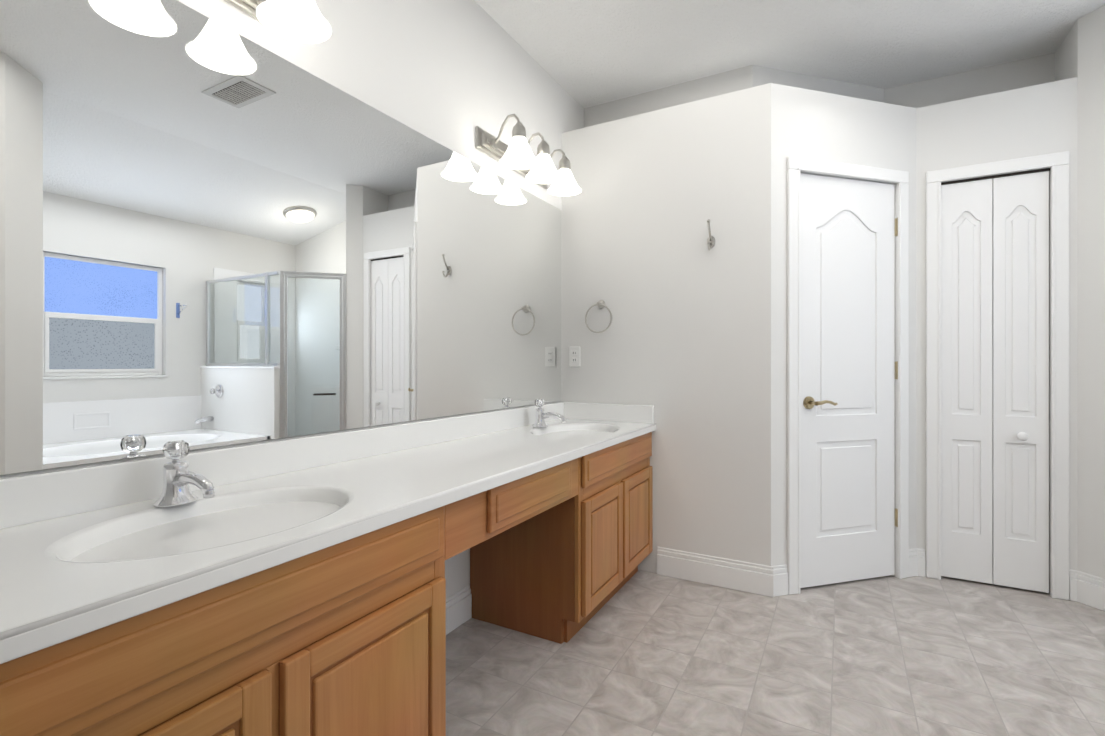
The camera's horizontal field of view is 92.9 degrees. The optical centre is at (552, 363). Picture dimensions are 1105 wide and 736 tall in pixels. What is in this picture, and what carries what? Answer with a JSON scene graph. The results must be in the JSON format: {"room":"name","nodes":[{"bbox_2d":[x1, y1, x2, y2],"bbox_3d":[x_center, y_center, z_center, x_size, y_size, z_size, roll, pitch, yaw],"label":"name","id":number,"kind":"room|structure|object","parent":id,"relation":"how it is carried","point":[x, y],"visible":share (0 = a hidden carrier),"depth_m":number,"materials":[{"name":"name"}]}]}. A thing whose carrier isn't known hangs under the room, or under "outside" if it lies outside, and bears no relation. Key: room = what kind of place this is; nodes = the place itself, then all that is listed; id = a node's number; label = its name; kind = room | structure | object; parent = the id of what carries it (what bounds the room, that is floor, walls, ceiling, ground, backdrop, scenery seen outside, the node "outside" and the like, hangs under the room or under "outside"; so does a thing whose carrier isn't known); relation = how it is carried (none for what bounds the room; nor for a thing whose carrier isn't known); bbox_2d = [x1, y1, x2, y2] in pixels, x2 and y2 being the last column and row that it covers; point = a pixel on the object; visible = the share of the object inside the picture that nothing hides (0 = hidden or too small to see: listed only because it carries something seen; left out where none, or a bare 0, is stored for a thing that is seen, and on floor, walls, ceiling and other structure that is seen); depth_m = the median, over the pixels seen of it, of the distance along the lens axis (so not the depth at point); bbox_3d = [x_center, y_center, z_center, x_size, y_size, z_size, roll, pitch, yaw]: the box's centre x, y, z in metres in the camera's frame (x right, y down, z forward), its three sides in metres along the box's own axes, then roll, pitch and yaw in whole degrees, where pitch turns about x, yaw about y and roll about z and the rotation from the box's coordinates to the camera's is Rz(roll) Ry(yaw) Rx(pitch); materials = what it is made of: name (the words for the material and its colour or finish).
{"room":"bathroom","nodes":[
{"label":"bathroom","id":0,"kind":"room"},
{"bbox_2d":[0,0,583,597],"bbox_3d":[-0.420,-0.320,2.331,0.156,2.850,5.500,0,0,29],"label":"wall","id":1,"kind":"structure","parent":0,"point":[214,234],"depth_m":1.46,"materials":[{"name":"mirror"}]},
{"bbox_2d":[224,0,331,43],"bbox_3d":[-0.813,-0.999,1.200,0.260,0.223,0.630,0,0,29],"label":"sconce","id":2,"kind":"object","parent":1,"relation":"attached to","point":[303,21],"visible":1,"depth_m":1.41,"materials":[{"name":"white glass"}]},
{"bbox_2d":[475,114,581,195],"bbox_3d":[-0.078,-0.999,2.531,0.260,0.223,0.630,0,0,29],"label":"sconce","id":3,"kind":"object","parent":1,"relation":"attached to","point":[516,155],"visible":1,"depth_m":2.44,"materials":[{"name":"white glass"}]},
{"bbox_2d":[0,455,587,735],"bbox_3d":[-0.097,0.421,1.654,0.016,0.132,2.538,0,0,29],"label":"vanity cabinet","id":4,"kind":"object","parent":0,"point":[30,685],"depth_m":0.67,"materials":[{"name":"brown wood"}]},
{"bbox_2d":[562,83,770,572],"bbox_3d":[0.575,-0.115,2.821,1.126,2.440,0.120,0,0,29],"label":"wall","id":5,"kind":"structure","parent":0,"point":[681,344],"depth_m":2.69,"materials":[{"name":"paint"}]},
{"bbox_2d":[569,347,579,366],"bbox_3d":[0.126,-0.040,2.994,0.070,0.114,0.008,0,0,29],"label":"electrical outlet plate","id":6,"kind":"object","parent":5,"relation":"attached to","point":[574,356],"visible":1,"depth_m":2.99,"materials":[{"name":"white plastic"}]},
{"bbox_2d":[585,300,611,332],"bbox_3d":[0.259,-0.260,2.896,0.164,0.188,0.052,0,0,29],"label":"towel ring","id":7,"kind":"object","parent":5,"relation":"attached to","point":[600,304],"visible":0.98,"depth_m":2.89,"materials":[{"name":"silver metal"}]},
{"bbox_2d":[707,219,714,249],"bbox_3d":[0.779,-0.634,2.600,0.040,0.149,0.066,0,0,29],"label":"robe hook","id":8,"kind":"object","parent":5,"relation":"attached to","point":[710,241],"visible":1,"depth_m":2.60,"materials":[{"name":"silver metal"}]},
{"bbox_2d":[446,547,1104,634],"bbox_3d":[0.891,1.034,1.993,2.480,0.142,2.297,0,0,29],"label":"baseboard","id":9,"kind":"structure","parent":5,"relation":"attached to","point":[1084,588],"depth_m":2.53,"materials":[{"name":"white wood"}]},
{"bbox_2d":[446,570,1104,735],"bbox_3d":[1.393,1.155,1.329,4.400,0.100,5.500,0,0,29],"label":"floor","id":10,"kind":"structure","parent":0,"point":[642,653],"depth_m":1.92,"materials":[{"name":"tile"}]},
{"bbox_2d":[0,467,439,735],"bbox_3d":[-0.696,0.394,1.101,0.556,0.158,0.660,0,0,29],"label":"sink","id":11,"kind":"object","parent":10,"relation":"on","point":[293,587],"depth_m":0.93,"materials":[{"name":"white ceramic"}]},
{"bbox_2d":[153,440,215,507],"bbox_3d":[-0.803,0.244,1.160,0.177,0.140,0.085,0,0,29],"label":"faucet","id":12,"kind":"object","parent":11,"relation":"in","point":[176,493],"depth_m":1.17,"materials":[{"name":"silver metal"}]},
{"bbox_2d":[0,443,587,662],"bbox_3d":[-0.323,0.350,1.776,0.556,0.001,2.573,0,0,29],"label":"countertop","id":13,"kind":"structure","parent":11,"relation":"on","point":[466,470],"depth_m":1.52,"materials":[{"name":"white stone"}]},
{"bbox_2d":[472,415,655,490],"bbox_3d":[0.093,0.395,2.529,0.556,0.158,0.774,0,0,29],"label":"sink","id":14,"kind":"object","parent":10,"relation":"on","point":[613,446],"depth_m":2.37,"materials":[{"name":"white ceramic"}]},
{"bbox_2d":[532,399,565,427],"bbox_3d":[-0.015,0.244,2.587,0.177,0.140,0.085,0,0,29],"label":"faucet","id":15,"kind":"object","parent":14,"relation":"in","point":[540,415],"depth_m":2.59,"materials":[{"name":"silver metal"}]},
{"bbox_2d":[475,0,1104,107],"bbox_3d":[1.415,-1.494,1.317,4.450,0.422,5.500,0,0,29],"label":"ceiling","id":16,"kind":"structure","parent":0,"point":[586,53],"depth_m":2.58,"materials":[{"name":"paint"}]},
{"bbox_2d":[584,52,1054,127],"bbox_3d":[1.481,-1.470,3.111,2.432,0.370,1.496,0,0,29],"label":"wall","id":17,"kind":"structure","parent":0,"point":[1027,72],"depth_m":2.93,"materials":[{"name":"paint"}]},
{"bbox_2d":[771,83,915,567],"bbox_3d":[1.483,-0.115,2.686,0.958,2.440,0.120,0,0,-16],"label":"wall","id":18,"kind":"structure","parent":0,"point":[814,124],"depth_m":2.56,"materials":[{"name":"paint"}]},
{"bbox_2d":[787,156,908,594],"bbox_3d":[1.466,0.057,2.670,0.740,2.097,0.142,0,0,-16],"label":"door frame","id":19,"kind":"structure","parent":18,"relation":"attached to","point":[798,166],"depth_m":2.57,"materials":[{"name":"white wood"}]},
{"bbox_2d":[801,173,897,587],"bbox_3d":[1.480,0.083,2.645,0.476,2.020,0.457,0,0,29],"label":"bathroom door","id":20,"kind":"structure","parent":18,"relation":"in","point":[849,376],"depth_m":2.63,"materials":[{"name":"white wood"}]},
{"bbox_2d":[916,77,1077,573],"bbox_3d":[2.176,-0.115,2.662,0.681,2.440,0.120,0,0,29],"label":"wall","id":21,"kind":"structure","parent":0,"point":[1034,120],"depth_m":2.58,"materials":[{"name":"paint"}]},
{"bbox_2d":[941,168,1049,592],"bbox_3d":[2.179,0.082,2.595,0.424,2.023,0.086,0,0,29],"label":"bifold closet door","id":22,"kind":"structure","parent":21,"relation":"in","point":[995,379],"depth_m":2.59,"materials":[{"name":"white painted wood"}]},
{"bbox_2d":[926,151,1068,599],"bbox_3d":[2.201,0.057,2.635,0.548,2.097,0.142,0,0,29],"label":"door frame","id":23,"kind":"structure","parent":21,"relation":"attached to","point":[1057,164],"depth_m":2.50,"materials":[{"name":"white wood"}]},
{"bbox_2d":[1055,5,1104,579],"bbox_3d":[2.602,-0.275,2.624,0.100,2.760,0.665,0,0,29],"label":"wall","id":24,"kind":"structure","parent":0,"point":[1080,52],"depth_m":2.40,"materials":[{"name":"paint"}]}
]}

